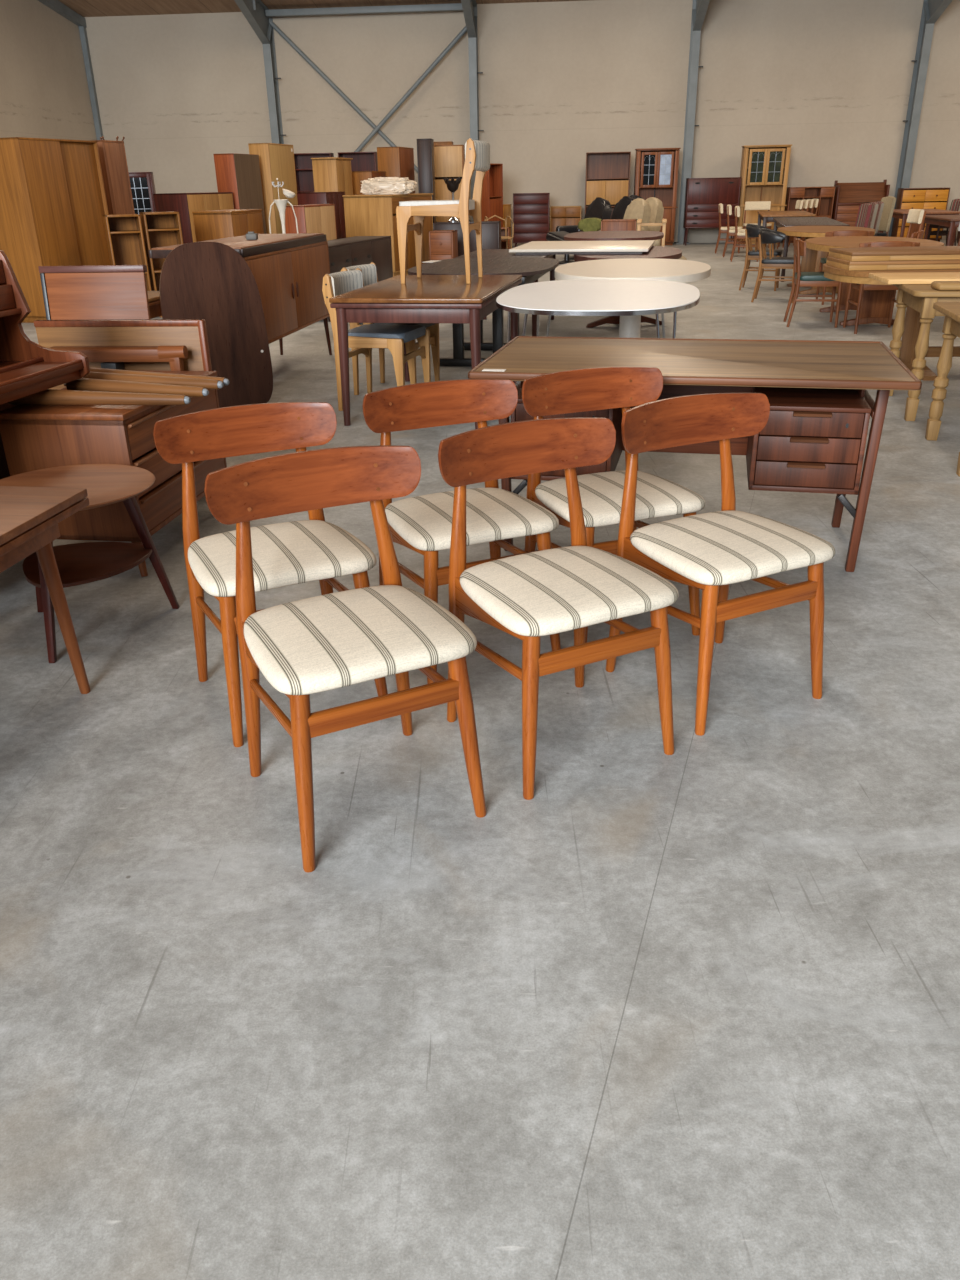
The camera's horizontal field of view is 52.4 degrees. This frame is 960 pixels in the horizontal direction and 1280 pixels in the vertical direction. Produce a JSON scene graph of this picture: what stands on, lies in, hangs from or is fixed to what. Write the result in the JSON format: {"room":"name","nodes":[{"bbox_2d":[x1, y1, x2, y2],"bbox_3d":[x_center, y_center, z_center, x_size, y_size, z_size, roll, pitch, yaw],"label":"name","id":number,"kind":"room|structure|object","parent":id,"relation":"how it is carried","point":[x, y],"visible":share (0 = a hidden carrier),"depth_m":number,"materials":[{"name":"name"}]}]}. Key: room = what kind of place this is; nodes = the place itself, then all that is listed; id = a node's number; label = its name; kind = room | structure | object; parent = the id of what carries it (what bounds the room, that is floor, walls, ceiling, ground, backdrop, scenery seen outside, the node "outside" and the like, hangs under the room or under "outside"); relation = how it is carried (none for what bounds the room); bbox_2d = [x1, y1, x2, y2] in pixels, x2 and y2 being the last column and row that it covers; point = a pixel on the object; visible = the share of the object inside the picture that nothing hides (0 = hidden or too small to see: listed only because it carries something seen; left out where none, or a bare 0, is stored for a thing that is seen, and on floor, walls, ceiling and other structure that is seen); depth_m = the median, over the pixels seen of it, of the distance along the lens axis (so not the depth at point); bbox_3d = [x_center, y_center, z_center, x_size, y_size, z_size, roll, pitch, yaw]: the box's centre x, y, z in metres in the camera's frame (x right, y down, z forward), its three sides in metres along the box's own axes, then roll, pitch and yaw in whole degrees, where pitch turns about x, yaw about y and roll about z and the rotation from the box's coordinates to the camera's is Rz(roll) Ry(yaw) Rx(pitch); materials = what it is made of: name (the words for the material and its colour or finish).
{"room":"store","nodes":[
{"label":"store","id":0,"kind":"room"},
{"bbox_2d":[0,0,96,139],"bbox_3d":[-10.089,-7.873,10.796,0.251,8.502,25.750,1,25,5],"label":"wall","id":1,"kind":"structure","parent":0,"point":[44,90],"depth_m":20.30,"materials":[{"name":"paint"}]},
{"bbox_2d":[38,0,102,139],"bbox_3d":[-9.884,-7.971,10.865,0.138,8.215,24.990,1,25,5],"label":"beam","id":2,"kind":"structure","parent":1,"relation":"attached to","point":[57,6],"depth_m":21.99,"materials":[{"name":"metal"}]},
{"bbox_2d":[58,0,586,16],"bbox_3d":[4.348,-9.898,8.301,29.450,3.740,26.250,1,25,5],"label":"ceiling","id":3,"kind":"structure","parent":0,"point":[85,8],"depth_m":21.05,"materials":[{"name":"metal"}]},
{"bbox_2d":[0,240,959,1279],"bbox_3d":[2.933,-3.636,11.020,38.000,0.200,35.000,-1,25,0],"label":"floor","id":4,"kind":"structure","parent":0,"point":[693,1012],"depth_m":1.90,"materials":[{"name":"concrete"}]},
{"bbox_2d":[0,250,89,479],"bbox_3d":[-1.808,-0.688,3.305,0.520,1.146,1.022,4,25,10],"label":"secretary desk","id":5,"kind":"object","parent":4,"relation":"on","point":[27,367],"visible":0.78,"depth_m":3.56,"materials":[{"name":"brown wood"}]},
{"bbox_2d":[0,486,90,693],"bbox_3d":[-1.560,0.012,2.442,0.920,0.602,0.800,3,25,8],"label":"table","id":6,"kind":"object","parent":4,"relation":"on","point":[30,517],"visible":1,"depth_m":2.53,"materials":[{"name":"brown wood"}]},
{"bbox_2d":[0,137,109,322],"bbox_3d":[-4.886,-4.627,11.041,0.750,1.840,1.220,8,26,18],"label":"wardrobe","id":7,"kind":"object","parent":4,"relation":"on","point":[53,203],"visible":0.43,"depth_m":10.62,"materials":[{"name":"brown wood"}]},
{"bbox_2d":[0,464,178,662],"bbox_3d":[-1.290,-0.262,3.153,0.530,0.484,0.544,-1,25,0],"label":"side table","id":8,"kind":"object","parent":4,"relation":"on","point":[105,484],"visible":0.72,"depth_m":3.15,"materials":[{"name":"brown wood"}]},
{"bbox_2d":[23,542,151,587],"bbox_3d":[-1.290,-0.243,3.143,0.402,0.014,0.404,-1,25,0],"label":"shelf","id":9,"kind":"object","parent":8,"relation":"attached to","point":[87,562],"depth_m":3.15,"materials":[{"name":"brown wood"}]},
{"bbox_2d":[38,265,149,319],"bbox_3d":[-1.841,-1.310,4.812,0.515,1.002,0.138,1,25,5],"label":"cabinet","id":10,"kind":"object","parent":4,"relation":"on","point":[101,292],"visible":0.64,"depth_m":4.67,"materials":[{"name":"brown wood"}]},
{"bbox_2d":[88,140,134,214],"bbox_3d":[-4.424,-5.047,11.898,0.260,1.860,0.400,8,26,18],"label":"tall cabinet","id":11,"kind":"object","parent":4,"relation":"on","point":[112,155],"visible":0.35,"depth_m":11.60,"materials":[{"name":"brown wood"}]},
{"bbox_2d":[0,370,226,576],"bbox_3d":[-1.407,-0.692,3.924,0.486,0.619,0.876,2,25,7],"label":"dresser","id":12,"kind":"object","parent":4,"relation":"on","point":[34,437],"visible":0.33,"depth_m":3.51,"materials":[{"name":"brown wood"}]},
{"bbox_2d":[7,389,190,404],"bbox_3d":[-1.377,-0.863,3.477,0.732,0.062,0.062,4,25,10],"label":"spindle","id":13,"kind":"object","parent":12,"relation":"on","point":[49,396],"visible":0.75,"depth_m":3.46,"materials":[{"name":"brown wood"}]},
{"bbox_2d":[64,378,208,396],"bbox_3d":[-1.288,-0.937,3.632,0.631,0.062,0.062,7,26,17],"label":"spindle","id":14,"kind":"object","parent":12,"relation":"on","point":[82,384],"visible":0.84,"depth_m":3.61,"materials":[{"name":"brown wood"}]},
{"bbox_2d":[65,371,223,388],"bbox_3d":[-1.319,-1.002,3.773,0.732,0.062,0.062,7,26,16],"label":"spindle","id":15,"kind":"object","parent":12,"relation":"on","point":[206,383],"visible":0.66,"depth_m":3.73,"materials":[{"name":"brown wood"}]},
{"bbox_2d":[89,367,228,385],"bbox_3d":[-1.314,-1.031,3.836,0.751,0.062,0.062,8,26,18],"label":"spindle","id":16,"kind":"object","parent":12,"relation":"on","point":[224,381],"visible":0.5,"depth_m":3.80,"materials":[{"name":"brown wood"}]},
{"bbox_2d":[34,319,211,389],"bbox_3d":[-1.602,-1.037,4.452,0.783,0.800,0.147,1,25,5],"label":"table","id":17,"kind":"object","parent":4,"relation":"on","point":[124,344],"visible":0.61,"depth_m":4.33,"materials":[{"name":"brown wood"}]},
{"bbox_2d":[102,214,150,290],"bbox_3d":[-3.949,-4.197,10.975,0.360,1.085,0.362,-12,27,-22],"label":"shelf unit","id":18,"kind":"object","parent":4,"relation":"on","point":[123,232],"visible":0.52,"depth_m":10.95,"materials":[{"name":"brown wood"}]},
{"bbox_2d":[129,172,155,213],"bbox_3d":[-5.546,-6.787,15.987,0.560,1.590,0.420,-6,26,-11],"label":"display cabinet","id":19,"kind":"object","parent":4,"relation":"on","point":[142,184],"visible":0.21,"depth_m":15.62,"materials":[{"name":"brown wood"}]},
{"bbox_2d":[139,211,182,316],"bbox_3d":[-3.580,-4.287,11.135,0.380,1.100,0.362,-12,27,-22],"label":"shelf unit","id":20,"kind":"object","parent":4,"relation":"on","point":[159,229],"visible":0.49,"depth_m":11.08,"materials":[{"name":"brown wood"}]},
{"bbox_2d":[153,192,234,243],"bbox_3d":[-4.181,-5.986,14.585,0.510,1.280,1.480,5,26,12],"label":"linen cabinet","id":21,"kind":"object","parent":4,"relation":"on","point":[183,203],"visible":0.39,"depth_m":13.82,"materials":[{"name":"brown wood"}]},
{"bbox_2d":[159,242,272,407],"bbox_3d":[-1.670,-1.972,6.187,0.641,1.030,0.104,-13,27,-23],"label":"tabletop","id":22,"kind":"object","parent":4,"relation":"on","point":[212,282],"visible":0.65,"depth_m":6.16,"materials":[{"name":"brown wood"}]},
{"bbox_2d":[192,209,263,241],"bbox_3d":[-3.128,-4.862,12.370,0.510,1.082,0.906,5,26,12],"label":"storage chest","id":23,"kind":"object","parent":4,"relation":"on","point":[211,224],"visible":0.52,"depth_m":11.86,"materials":[{"name":"brown wood"}]},
{"bbox_2d":[213,153,266,233],"bbox_3d":[-3.774,-6.741,15.560,0.332,1.810,0.910,5,26,12],"label":"wardrobe","id":24,"kind":"object","parent":4,"relation":"on","point":[239,174],"visible":0.41,"depth_m":15.06,"materials":[{"name":"red wood"}]},
{"bbox_2d":[234,0,285,143],"bbox_3d":[-5.628,-7.887,10.530,0.365,8.205,24.990,1,25,5],"label":"steel column","id":25,"kind":"structure","parent":4,"relation":"on","point":[253,11],"depth_m":21.59,"materials":[{"name":"metal"}]},
{"bbox_2d":[153,402,387,746],"bbox_3d":[-0.550,-0.200,2.640,0.490,0.787,0.470,-13,28,-24],"label":"dining chair","id":26,"kind":"object","parent":4,"relation":"on","point":[284,554],"visible":0.95,"depth_m":2.60,"materials":[{"name":"brown wood"}]},
{"bbox_2d":[248,143,297,233],"bbox_3d":[-3.424,-7.277,16.493,0.344,1.980,1.040,5,26,12],"label":"wardrobe","id":27,"kind":"object","parent":4,"relation":"on","point":[275,160],"visible":0.34,"depth_m":16.02,"materials":[{"name":"brown wood"}]},
{"bbox_2d":[269,178,297,233],"bbox_3d":[-2.200,-4.445,11.039,0.331,1.422,0.197,-1,25,0],"label":"lamp","id":28,"kind":"object","parent":4,"relation":"on","point":[281,204],"visible":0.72,"depth_m":10.84,"materials":[{"name":"white metal"}]},
{"bbox_2d":[243,241,331,354],"bbox_3d":[-1.643,-2.490,7.431,0.526,0.916,2.000,2,25,7],"label":"sideboard","id":29,"kind":"object","parent":4,"relation":"on","point":[289,282],"visible":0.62,"depth_m":7.27,"materials":[{"name":"brown wood"}]},
{"bbox_2d":[148,233,326,257],"bbox_3d":[-1.716,-2.928,7.213,0.640,0.060,1.980,2,25,7],"label":"tabletop","id":30,"kind":"object","parent":29,"relation":"on","point":[265,243],"visible":0.71,"depth_m":6.99,"materials":[{"name":"brown wood"}]},
{"bbox_2d":[285,204,336,240],"bbox_3d":[-2.289,-5.356,13.361,0.300,1.110,1.140,5,26,12],"label":"base cabinet","id":31,"kind":"object","parent":4,"relation":"on","point":[311,218],"visible":0.29,"depth_m":12.91,"materials":[{"name":"red wood"}]},
{"bbox_2d":[294,153,333,192],"bbox_3d":[-3.472,-9.282,20.800,0.800,1.970,0.320,1,25,5],"label":"bookcase","id":32,"kind":"object","parent":4,"relation":"on","point":[303,161],"visible":0.25,"depth_m":20.61,"materials":[{"name":"brown wood"}]},
{"bbox_2d":[297,192,345,238],"bbox_3d":[-2.628,-6.876,16.467,0.500,1.253,0.900,5,26,12],"label":"sideboard","id":33,"kind":"object","parent":4,"relation":"on","point":[304,198],"visible":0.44,"depth_m":16.10,"materials":[{"name":"brown wood"}]},
{"bbox_2d":[311,157,352,194],"bbox_3d":[-2.624,-7.790,17.782,0.479,1.792,0.850,5,26,12],"label":"tall cabinet","id":34,"kind":"object","parent":4,"relation":"on","point":[330,174],"visible":0.48,"depth_m":17.23,"materials":[{"name":"brown wood"}]},
{"bbox_2d":[204,445,486,871],"bbox_3d":[-0.285,0.014,2.172,0.490,0.787,0.470,-13,28,-24],"label":"dining chair","id":35,"kind":"object","parent":4,"relation":"on","point":[302,648],"visible":1,"depth_m":2.12,"materials":[{"name":"wood"}]},
{"bbox_2d":[338,152,377,170],"bbox_3d":[-2.554,-9.388,20.979,0.800,1.980,0.320,2,25,7],"label":"bookcase","id":36,"kind":"object","parent":4,"relation":"on","point":[362,161],"visible":0.23,"depth_m":20.73,"materials":[{"name":"brown wood"}]},
{"bbox_2d":[328,236,392,321],"bbox_3d":[-1.577,-4.264,11.415,0.464,0.755,2.270,5,26,12],"label":"sideboard","id":37,"kind":"object","parent":4,"relation":"on","point":[356,250],"visible":0.4,"depth_m":11.38,"materials":[{"name":"brown wood"}]},
{"bbox_2d":[322,268,430,410],"bbox_3d":[-0.673,-1.949,6.327,0.562,0.835,0.505,7,26,16],"label":"padded chair","id":38,"kind":"object","parent":4,"relation":"on","point":[368,336],"visible":0.66,"depth_m":6.20,"materials":[{"name":"brown wood"}]},
{"bbox_2d":[342,193,432,276],"bbox_3d":[-1.454,-6.646,15.984,0.893,1.202,1.420,10,27,23],"label":"sideboard","id":39,"kind":"object","parent":4,"relation":"on","point":[365,215],"visible":0.44,"depth_m":15.36,"materials":[{"name":"brown wood"}]},
{"bbox_2d":[360,177,416,194],"bbox_3d":[-1.456,-7.157,15.355,0.918,0.254,0.537,1,25,4],"label":"cushion","id":40,"kind":"object","parent":39,"relation":"on","point":[378,185],"visible":0.98,"depth_m":15.18,"materials":[{"name":"fabric"}]},
{"bbox_2d":[341,262,439,394],"bbox_3d":[-0.632,-2.170,6.798,0.562,0.835,0.505,7,26,16],"label":"padded chair","id":41,"kind":"object","parent":4,"relation":"on","point":[369,273],"visible":0.33,"depth_m":6.81,"materials":[{"name":"brown wood"}]},
{"bbox_2d":[377,147,414,193],"bbox_3d":[-1.631,-8.695,19.434,0.440,2.000,1.000,5,26,12],"label":"wardrobe","id":42,"kind":"object","parent":4,"relation":"on","point":[395,161],"visible":0.36,"depth_m":18.73,"materials":[{"name":"brown wood"}]},
{"bbox_2d":[329,275,521,428],"bbox_3d":[-0.281,-1.929,6.381,0.900,0.741,1.560,4,25,10],"label":"dining table","id":43,"kind":"object","parent":4,"relation":"on","point":[427,298],"visible":0.84,"depth_m":5.68,"materials":[{"name":"brown wood"}]},
{"bbox_2d":[396,138,489,283],"bbox_3d":[-0.213,-2.785,6.349,0.562,0.835,0.505,3,25,9],"label":"padded chair","id":44,"kind":"object","parent":43,"relation":"on","point":[477,152],"visible":1,"depth_m":6.17,"materials":[{"name":"brown wood"}]},
{"bbox_2d":[417,138,435,222],"bbox_3d":[-0.999,-8.329,18.507,0.270,2.100,0.420,1,25,4],"label":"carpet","id":45,"kind":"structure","parent":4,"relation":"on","point":[425,147],"depth_m":18.10,"materials":[{"name":"grey fabric"}]},
{"bbox_2d":[429,230,457,259],"bbox_3d":[-0.550,-5.835,14.804,0.360,0.700,0.427,3,25,9],"label":"dresser","id":46,"kind":"object","parent":4,"relation":"on","point":[443,244],"visible":0.55,"depth_m":14.59,"materials":[{"name":"brown wood"}]},
{"bbox_2d":[434,145,464,221],"bbox_3d":[-0.601,-8.681,19.339,0.600,2.020,0.360,1,25,4],"label":"upper cabinet","id":47,"kind":"object","parent":4,"relation":"on","point":[449,160],"visible":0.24,"depth_m":18.93,"materials":[{"name":"brown wood"}]},
{"bbox_2d":[362,379,560,683],"bbox_3d":[-0.046,-0.336,2.912,0.490,0.787,0.470,-12,27,-22],"label":"dining chair","id":48,"kind":"object","parent":4,"relation":"on","point":[422,524],"visible":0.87,"depth_m":2.87,"materials":[{"name":"brown wood"}]},
{"bbox_2d":[433,221,500,256],"bbox_3d":[-0.199,-6.431,15.978,1.060,0.775,0.440,1,25,5],"label":"media cabinet","id":49,"kind":"object","parent":4,"relation":"on","point":[491,230],"visible":0.41,"depth_m":15.69,"materials":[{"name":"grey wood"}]},
{"bbox_2d":[461,0,483,220],"bbox_3d":[-1.103,-7.804,10.171,0.365,8.205,24.990,1,25,5],"label":"steel column","id":50,"kind":"structure","parent":4,"relation":"on","point":[469,7],"depth_m":21.34,"materials":[{"name":"metal"}]},
{"bbox_2d":[265,3,462,16],"bbox_3d":[-2.419,-13.630,21.100,4.500,0.120,0.161,1,25,5],"label":"beam","id":51,"kind":"structure","parent":50,"relation":"attached to","point":[454,6],"depth_m":21.05,"materials":[{"name":"metal"}]},
{"bbox_2d":[270,21,470,220],"bbox_3d":[-2.357,-11.624,22.167,4.489,4.282,0.091,1,25,5],"label":"brace","id":52,"kind":"object","parent":50,"relation":"attached to","point":[272,24],"visible":0.66,"depth_m":21.86,"materials":[{"name":"grey paint"}]},
{"bbox_2d":[354,26,466,151],"bbox_3d":[-2.380,-11.528,22.092,4.458,4.073,0.091,1,25,5],"label":"brace","id":53,"kind":"object","parent":50,"relation":"attached to","point":[463,31],"visible":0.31,"depth_m":21.65,"materials":[{"name":"grey paint"}]},
{"bbox_2d":[408,257,558,366],"bbox_3d":[0.060,-2.701,8.032,1.120,0.730,1.740,4,25,10],"label":"oval dining table","id":54,"kind":"object","parent":4,"relation":"on","point":[531,269],"visible":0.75,"depth_m":7.72,"materials":[{"name":"brown wood"}]},
{"bbox_2d":[481,163,502,226],"bbox_3d":[0.231,-9.148,20.674,0.260,1.710,0.600,13,28,27],"label":"bookcase","id":55,"kind":"object","parent":4,"relation":"on","point":[492,188],"visible":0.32,"depth_m":20.57,"materials":[{"name":"red wood"}]},
{"bbox_2d":[453,249,555,335],"bbox_3d":[0.276,-3.466,9.697,0.840,0.700,1.500,4,25,10],"label":"table","id":56,"kind":"object","parent":4,"relation":"on","point":[485,252],"visible":0.15,"depth_m":9.43,"materials":[{"name":"brown wood"}]},
{"bbox_2d":[513,193,549,247],"bbox_3d":[1.146,-9.363,21.785,0.800,1.133,0.438,1,25,5],"label":"dresser","id":57,"kind":"object","parent":4,"relation":"on","point":[530,210],"visible":0.82,"depth_m":21.57,"materials":[{"name":"brown wood"}]},
{"bbox_2d":[438,417,678,799],"bbox_3d":[0.194,-0.103,2.402,0.490,0.787,0.470,-13,28,-24],"label":"dining chair","id":58,"kind":"object","parent":4,"relation":"on","point":[528,597],"visible":0.98,"depth_m":2.34,"materials":[{"name":"brown wood"}]},
{"bbox_2d":[550,206,580,231],"bbox_3d":[1.963,-9.499,22.386,0.700,0.840,0.427,1,25,5],"label":"base cabinet","id":59,"kind":"object","parent":4,"relation":"on","point":[559,215],"visible":0.52,"depth_m":22.13,"materials":[{"name":"brown wood"}]},
{"bbox_2d":[556,197,611,259],"bbox_3d":[2.009,-7.812,18.504,0.914,1.066,0.810,-14,28,-25],"label":"recliner","id":60,"kind":"object","parent":4,"relation":"on","point":[600,208],"visible":0.24,"depth_m":18.42,"materials":[{"name":"black leather"}]},
{"bbox_2d":[496,279,699,385],"bbox_3d":[0.723,-1.751,5.987,1.174,0.722,1.804,4,25,10],"label":"table","id":61,"kind":"object","parent":4,"relation":"on","point":[580,297],"visible":0.92,"depth_m":5.55,"materials":[{"name":"white laminate"}]},
{"bbox_2d":[584,152,630,216],"bbox_3d":[2.857,-9.926,21.988,0.970,1.920,0.360,1,25,5],"label":"bookcase","id":62,"kind":"object","parent":4,"relation":"on","point":[607,173],"visible":0.51,"depth_m":21.79,"materials":[{"name":"brown wood"}]},
{"bbox_2d":[522,367,705,642],"bbox_3d":[0.416,-0.419,3.070,0.490,0.787,0.470,-11,27,-20],"label":"dining chair","id":63,"kind":"object","parent":4,"relation":"on","point":[599,388],"visible":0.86,"depth_m":3.05,"materials":[{"name":"brown wood"}]},
{"bbox_2d":[564,231,663,261],"bbox_3d":[1.664,-4.671,12.181,1.200,0.735,1.900,4,25,10],"label":"oval coffee table","id":64,"kind":"object","parent":4,"relation":"on","point":[591,235],"visible":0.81,"depth_m":11.65,"materials":[{"name":"brown wood"}]},
{"bbox_2d":[601,219,636,230],"bbox_3d":[2.185,-6.226,15.432,0.540,0.785,0.400,3,25,9],"label":"base cabinet","id":65,"kind":"object","parent":4,"relation":"on","point":[606,224],"visible":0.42,"depth_m":15.13,"materials":[{"name":"brown wood"}]},
{"bbox_2d":[599,198,650,230],"bbox_3d":[2.628,-7.358,17.524,0.899,1.050,0.656,-21,31,-36],"label":"recliner","id":66,"kind":"object","parent":4,"relation":"on","point":[639,208],"visible":0.25,"depth_m":17.46,"materials":[{"name":"fabric"}]},
{"bbox_2d":[574,246,681,327],"bbox_3d":[1.456,-3.487,9.697,1.040,0.700,2.000,4,25,10],"label":"round table","id":67,"kind":"object","parent":4,"relation":"on","point":[659,252],"visible":0.45,"depth_m":9.24,"materials":[{"name":"brown wood"}]},
{"bbox_2d":[509,240,654,254],"bbox_3d":[1.067,-3.970,9.855,1.320,0.050,1.440,4,26,11],"label":"board","id":68,"kind":"object","parent":67,"relation":"on","point":[625,246],"visible":1,"depth_m":9.39,"materials":[{"name":"beige laminate"}]},
{"bbox_2d":[555,258,710,337],"bbox_3d":[1.188,-2.561,7.699,1.184,0.720,1.904,4,25,10],"label":"pedestal table","id":69,"kind":"object","parent":4,"relation":"on","point":[676,270],"visible":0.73,"depth_m":7.42,"materials":[{"name":"beige laminate"}]},
{"bbox_2d":[634,148,680,245],"bbox_3d":[3.917,-9.902,21.832,0.980,1.972,0.453,1,25,5],"label":"tall cabinet","id":70,"kind":"object","parent":4,"relation":"on","point":[656,169],"visible":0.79,"depth_m":21.52,"materials":[{"name":"brown wood"}]},
{"bbox_2d":[674,0,709,243],"bbox_3d":[3.661,-7.716,9.794,0.365,8.205,24.990,1,25,5],"label":"steel column","id":71,"kind":"structure","parent":4,"relation":"on","point":[699,7],"depth_m":21.28,"materials":[{"name":"metal"}]},
{"bbox_2d":[468,336,921,571],"bbox_3d":[0.777,-0.719,3.755,1.470,0.733,0.880,5,26,12],"label":"writing desk","id":72,"kind":"object","parent":4,"relation":"on","point":[813,438],"visible":0.67,"depth_m":3.50,"materials":[{"name":"brown wood"}]},
{"bbox_2d":[683,177,740,245],"bbox_3d":[5.154,-9.558,21.759,1.140,1.371,0.424,1,25,5],"label":"bureau","id":73,"kind":"object","parent":4,"relation":"on","point":[703,196],"visible":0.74,"depth_m":21.48,"materials":[{"name":"brown wood"}]},
{"bbox_2d":[606,393,834,735],"bbox_3d":[0.658,-0.229,2.655,0.490,0.787,0.470,-13,28,-24],"label":"dining chair","id":74,"kind":"object","parent":4,"relation":"on","point":[709,552],"visible":0.99,"depth_m":2.59,"materials":[{"name":"brown wood"}]},
{"bbox_2d":[739,224,782,290],"bbox_3d":[3.691,-5.014,12.762,0.485,0.802,0.530,8,26,18],"label":"spindle chair","id":75,"kind":"object","parent":4,"relation":"on","point":[752,230],"visible":0.8,"depth_m":12.62,"materials":[{"name":"brown wood"}]},
{"bbox_2d":[737,144,791,243],"bbox_3d":[6.286,-9.912,21.737,1.040,1.992,0.453,2,25,6],"label":"tall cabinet","id":76,"kind":"object","parent":4,"relation":"on","point":[764,170],"visible":0.74,"depth_m":21.44,"materials":[{"name":"brown wood"}]},
{"bbox_2d":[751,228,795,302],"bbox_3d":[3.502,-4.418,11.494,0.485,0.802,0.530,8,26,18],"label":"spindle chair","id":77,"kind":"object","parent":4,"relation":"on","point":[766,236],"visible":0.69,"depth_m":11.33,"materials":[{"name":"brown wood"}]},
{"bbox_2d":[756,211,815,244],"bbox_3d":[5.807,-7.794,18.705,0.920,0.735,2.600,5,26,12],"label":"dining table","id":78,"kind":"object","parent":4,"relation":"on","point":[766,216],"visible":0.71,"depth_m":17.76,"materials":[{"name":"brown wood"}]},
{"bbox_2d":[782,186,834,242],"bbox_3d":[7.384,-9.577,21.970,0.980,1.150,0.360,1,25,5],"label":"dresser","id":79,"kind":"object","parent":4,"relation":"on","point":[825,195],"visible":0.47,"depth_m":21.84,"materials":[{"name":"brown wood"}]},
{"bbox_2d":[773,217,849,281],"bbox_3d":[4.989,-6.044,14.990,0.860,0.735,3.300,5,26,12],"label":"dining table","id":80,"kind":"object","parent":4,"relation":"on","point":[779,222],"visible":0.52,"depth_m":14.33,"materials":[{"name":"brown wood"}]},
{"bbox_2d":[783,238,842,327],"bbox_3d":[3.280,-3.504,9.543,0.483,0.802,0.520,4,26,11],"label":"chair","id":81,"kind":"object","parent":4,"relation":"on","point":[800,279],"visible":0.84,"depth_m":9.39,"materials":[{"name":"brown wood"}]},
{"bbox_2d":[778,226,874,293],"bbox_3d":[4.390,-4.891,12.544,1.124,0.735,2.104,2,25,7],"label":"oval dining table","id":82,"kind":"object","parent":4,"relation":"on","point":[810,262],"visible":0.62,"depth_m":12.24,"materials":[{"name":"brown wood"}]},
{"bbox_2d":[831,180,889,232],"bbox_3d":[8.465,-9.591,21.815,1.104,1.270,0.425,1,25,5],"label":"desk","id":83,"kind":"object","parent":4,"relation":"on","point":[848,197],"visible":0.44,"depth_m":21.63,"materials":[{"name":"brown wood"}]},
{"bbox_2d":[805,236,943,325],"bbox_3d":[3.933,-3.663,9.934,1.224,0.735,2.204,2,25,7],"label":"oval dining table","id":84,"kind":"object","parent":4,"relation":"on","point":[875,305],"visible":0.56,"depth_m":9.55,"materials":[{"name":"brown wood"}]},
{"bbox_2d":[843,241,919,333],"bbox_3d":[3.718,-3.300,9.090,0.520,0.802,0.483,2,25,6],"label":"chair","id":85,"kind":"object","parent":4,"relation":"on","point":[860,287],"visible":0.49,"depth_m":8.95,"materials":[{"name":"brown wood"}]},
{"bbox_2d":[877,196,895,236],"bbox_3d":[6.560,-6.841,16.290,0.501,1.032,0.430,-4,25,-5],"label":"chair","id":86,"kind":"object","parent":4,"relation":"on","point":[889,202],"visible":0.41,"depth_m":16.13,"materials":[{"name":"beige wood"}]},
{"bbox_2d":[822,263,959,380],"bbox_3d":[3.427,-2.355,7.152,1.800,0.735,1.200,0,25,3],"label":"dining table","id":87,"kind":"object","parent":4,"relation":"on","point":[912,325],"visible":0.47,"depth_m":7.07,"materials":[{"name":"brown wood"}]},
{"bbox_2d":[826,257,959,270],"bbox_3d":[3.466,-2.702,6.956,1.810,0.057,0.540,0,25,2],"label":"table leaf","id":88,"kind":"object","parent":87,"relation":"on","point":[831,261],"visible":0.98,"depth_m":6.74,"materials":[{"name":"brown wood"}]},
{"bbox_2d":[828,246,959,260],"bbox_3d":[3.474,-2.767,6.958,1.790,0.057,0.540,0,25,2],"label":"table leaf","id":89,"kind":"object","parent":88,"relation":"on","point":[917,252],"visible":1,"depth_m":6.75,"materials":[{"name":"brown wood"}]},
{"bbox_2d":[878,209,959,245],"bbox_3d":[8.307,-7.798,18.614,1.000,0.735,2.100,3,25,9],"label":"dining table","id":90,"kind":"object","parent":4,"relation":"on","point":[902,214],"visible":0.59,"depth_m":17.74,"materials":[{"name":"brown wood"}]},
{"bbox_2d":[889,0,951,236],"bbox_3d":[8.391,-7.628,9.419,0.365,8.205,24.990,1,25,5],"label":"steel column","id":91,"kind":"structure","parent":4,"relation":"on","point":[932,10],"depth_m":20.91,"materials":[{"name":"metal"}]},
{"bbox_2d":[891,188,949,241],"bbox_3d":[9.706,-9.375,21.517,0.980,1.090,0.447,2,25,7],"label":"dresser","id":92,"kind":"object","parent":4,"relation":"on","point":[907,198],"visible":0.47,"depth_m":21.25,"materials":[{"name":"brown wood"}]},
{"bbox_2d":[889,284,959,420],"bbox_3d":[3.328,-1.752,5.865,1.620,0.735,0.920,4,26,11],"label":"table","id":93,"kind":"object","parent":4,"relation":"on","point":[920,297],"visible":0.68,"depth_m":5.67,"materials":[{"name":"brown wood"}]},
{"bbox_2d":[869,272,959,283],"bbox_3d":[3.260,-2.212,5.948,1.600,0.028,0.480,2,25,6],"label":"table leaf","id":94,"kind":"object","parent":93,"relation":"on","point":[904,277],"visible":1,"depth_m":5.92,"materials":[{"name":"brown wood"}]},
{"bbox_2d":[922,215,959,245],"bbox_3d":[7.635,-6.304,15.443,0.950,0.735,1.900,3,25,9],"label":"dining table","id":95,"kind":"object","parent":4,"relation":"on","point":[951,221],"visible":0.53,"depth_m":15.01,"materials":[{"name":"brown wood"}]},
{"bbox_2d":[925,302,959,476],"bbox_3d":[2.998,-1.234,4.792,1.400,0.715,0.900,4,26,11],"label":"table","id":96,"kind":"object","parent":4,"relation":"on","point":[951,310],"visible":1,"depth_m":5.18,"materials":[{"name":"brown wood"}]},
{"bbox_2d":[84,0,959,244],"bbox_3d":[5.452,-11.506,21.852,29.450,5.210,0.251,1,25,5],"label":"wall","id":97,"kind":"structure","parent":0,"point":[560,82],"depth_m":21.73,"materials":[{"name":"beige paint"}]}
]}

